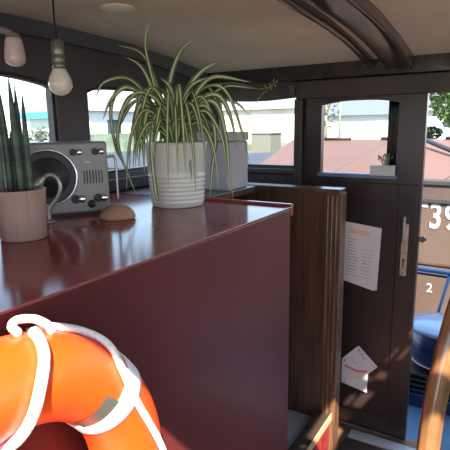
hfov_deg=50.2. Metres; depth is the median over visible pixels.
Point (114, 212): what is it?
pebble
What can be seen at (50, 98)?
window
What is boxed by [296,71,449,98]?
trim
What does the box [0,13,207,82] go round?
trim
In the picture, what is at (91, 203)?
socket
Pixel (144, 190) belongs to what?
wall shelf
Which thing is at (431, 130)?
bush
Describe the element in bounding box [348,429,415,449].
trim
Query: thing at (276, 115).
warehouse
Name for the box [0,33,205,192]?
wall
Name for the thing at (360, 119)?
house
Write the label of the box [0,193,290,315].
countertop
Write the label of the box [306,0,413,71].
rail
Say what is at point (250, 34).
ceiling
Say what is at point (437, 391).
steering wheel
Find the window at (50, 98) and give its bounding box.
[0,71,57,141]
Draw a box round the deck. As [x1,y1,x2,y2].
[406,404,449,449]
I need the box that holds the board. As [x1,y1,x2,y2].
[288,410,331,449]
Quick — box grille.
[83,170,102,183]
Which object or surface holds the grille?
attached to the radio
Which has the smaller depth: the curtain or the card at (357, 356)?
the curtain
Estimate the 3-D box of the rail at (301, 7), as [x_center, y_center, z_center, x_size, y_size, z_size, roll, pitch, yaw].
[-0.104,-0.456,0.834,0.030,0.117,2.645,6,14,31]
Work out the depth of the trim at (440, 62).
2.05 m
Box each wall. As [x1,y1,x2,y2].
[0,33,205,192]
[206,81,296,184]
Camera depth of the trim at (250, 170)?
2.31 m
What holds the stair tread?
on the floor
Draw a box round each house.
[19,92,149,134]
[327,100,388,139]
[427,93,449,138]
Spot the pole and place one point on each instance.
(429, 141)
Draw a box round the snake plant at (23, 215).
[0,77,46,242]
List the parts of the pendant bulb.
cord, glass bulb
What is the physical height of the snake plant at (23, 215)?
0.368 m
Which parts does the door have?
handle, lock plate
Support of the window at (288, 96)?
in the wall at (282, 88)
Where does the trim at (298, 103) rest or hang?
attached to the wall at (282, 88)
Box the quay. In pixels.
[247,142,288,151]
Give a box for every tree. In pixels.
[324,102,338,137]
[429,92,449,128]
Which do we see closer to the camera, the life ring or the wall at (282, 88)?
the life ring
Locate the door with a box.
[302,93,429,440]
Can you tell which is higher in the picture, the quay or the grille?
the quay
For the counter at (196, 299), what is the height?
1.208 m
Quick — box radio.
[1,140,118,216]
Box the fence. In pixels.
[90,132,163,151]
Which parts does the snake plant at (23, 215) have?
pot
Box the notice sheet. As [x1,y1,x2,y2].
[344,221,381,290]
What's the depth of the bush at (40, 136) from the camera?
16.78 m
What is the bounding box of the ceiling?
[0,0,449,72]
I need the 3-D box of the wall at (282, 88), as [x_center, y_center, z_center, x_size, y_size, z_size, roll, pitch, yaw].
[0.928,0.176,2.006,2.350,1.720,0.050,6,14,31]
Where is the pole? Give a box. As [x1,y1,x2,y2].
[426,138,449,152]
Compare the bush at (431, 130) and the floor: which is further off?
the bush at (431, 130)
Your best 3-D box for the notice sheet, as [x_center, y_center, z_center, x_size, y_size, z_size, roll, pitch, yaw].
[0.610,0.140,2.159,0.173,0.306,0.002,6,14,31]
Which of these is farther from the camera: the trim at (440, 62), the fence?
the fence
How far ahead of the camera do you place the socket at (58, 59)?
1.27 m
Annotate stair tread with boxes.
[287,409,311,449]
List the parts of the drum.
lid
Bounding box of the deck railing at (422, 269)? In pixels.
[417,267,449,312]
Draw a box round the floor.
[338,421,443,449]
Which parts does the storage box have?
lid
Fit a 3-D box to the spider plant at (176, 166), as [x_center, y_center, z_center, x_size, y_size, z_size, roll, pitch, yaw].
[-0.129,-0.358,1.520,0.472,0.593,0.376,6,14,31]
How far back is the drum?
2.47 m
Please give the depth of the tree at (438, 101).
24.18 m
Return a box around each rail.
[277,0,373,67]
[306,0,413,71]
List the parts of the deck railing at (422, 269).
rail, rail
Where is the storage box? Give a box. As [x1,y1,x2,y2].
[185,132,248,190]
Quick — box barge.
[107,136,449,314]
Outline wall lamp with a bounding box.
[0,26,25,66]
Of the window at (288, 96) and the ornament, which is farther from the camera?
the window at (288, 96)
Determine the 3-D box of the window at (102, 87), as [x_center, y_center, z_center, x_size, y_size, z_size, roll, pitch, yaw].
[-0.358,-0.416,2.100,0.030,0.342,0.665,6,14,31]
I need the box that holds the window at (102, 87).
[87,86,188,173]
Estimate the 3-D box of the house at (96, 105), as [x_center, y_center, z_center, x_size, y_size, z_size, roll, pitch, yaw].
[-5.896,-4.812,22.400,4.600,2.500,5.500,6,14,31]
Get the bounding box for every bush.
[30,125,49,141]
[427,125,443,138]
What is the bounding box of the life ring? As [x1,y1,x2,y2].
[0,314,166,449]
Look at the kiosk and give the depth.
18.37 m
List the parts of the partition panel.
cap rail, corner post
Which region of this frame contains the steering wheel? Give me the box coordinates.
[416,298,449,449]
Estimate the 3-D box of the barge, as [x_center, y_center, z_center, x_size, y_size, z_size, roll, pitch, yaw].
[1.878,0.004,5.539,10.540,2.106,3.245,6,14,31]
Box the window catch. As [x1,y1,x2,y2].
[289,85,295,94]
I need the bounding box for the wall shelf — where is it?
[111,185,255,198]
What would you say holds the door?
in the wall at (282, 88)
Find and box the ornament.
[34,173,61,223]
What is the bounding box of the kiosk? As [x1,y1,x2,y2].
[20,112,49,141]
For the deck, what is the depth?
2.34 m
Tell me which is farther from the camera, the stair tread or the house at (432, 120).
the house at (432, 120)
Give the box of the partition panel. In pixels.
[229,182,346,449]
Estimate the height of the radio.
0.212 m
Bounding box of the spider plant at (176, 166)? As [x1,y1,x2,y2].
[95,13,277,208]
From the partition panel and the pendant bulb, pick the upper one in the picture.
the pendant bulb
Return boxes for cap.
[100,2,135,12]
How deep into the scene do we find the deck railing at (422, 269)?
2.87 m
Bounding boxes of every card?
[341,358,367,392]
[343,346,376,373]
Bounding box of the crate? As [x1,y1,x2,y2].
[409,357,449,414]
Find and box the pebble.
[99,204,135,220]
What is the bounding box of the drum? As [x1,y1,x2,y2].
[412,312,444,369]
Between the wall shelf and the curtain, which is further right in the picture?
the curtain
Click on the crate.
(419, 375)
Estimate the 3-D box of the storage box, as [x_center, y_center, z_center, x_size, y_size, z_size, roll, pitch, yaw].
[-0.031,-0.268,1.981,0.206,0.228,0.173,6,14,31]
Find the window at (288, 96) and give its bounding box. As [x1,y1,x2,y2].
[217,95,295,167]
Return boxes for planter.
[370,153,395,175]
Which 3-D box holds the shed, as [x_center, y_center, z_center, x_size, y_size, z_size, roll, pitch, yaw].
[1.760,-3.088,20.429,1.000,1.680,1.100,6,14,31]
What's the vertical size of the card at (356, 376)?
0.143 m
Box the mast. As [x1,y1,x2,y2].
[338,102,340,136]
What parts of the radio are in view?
knob, knob, knob, knob, knob, knob, knob, knob, handle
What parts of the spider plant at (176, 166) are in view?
pot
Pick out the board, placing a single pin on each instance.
(315, 435)
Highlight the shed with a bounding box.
[250,132,282,152]
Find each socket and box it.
[50,38,65,68]
[88,200,95,207]
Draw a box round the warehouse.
[163,97,327,141]
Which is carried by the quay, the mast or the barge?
the mast
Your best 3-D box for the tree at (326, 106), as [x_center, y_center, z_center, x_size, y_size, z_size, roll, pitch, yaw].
[5.926,-6.623,28.413,1.754,3.575,1.750,6,14,31]
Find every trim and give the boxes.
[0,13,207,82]
[109,174,148,191]
[207,53,449,85]
[248,168,293,173]
[293,99,303,184]
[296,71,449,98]
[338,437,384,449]
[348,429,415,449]
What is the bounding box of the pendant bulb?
[48,0,72,95]
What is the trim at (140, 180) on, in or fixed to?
attached to the wall at (86, 68)
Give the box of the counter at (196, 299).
[0,193,292,449]
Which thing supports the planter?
attached to the door
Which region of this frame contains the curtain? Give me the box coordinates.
[386,101,398,171]
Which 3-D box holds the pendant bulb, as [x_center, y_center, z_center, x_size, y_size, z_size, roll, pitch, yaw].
[-0.447,-0.474,1.280,0.063,0.251,0.063,6,14,31]

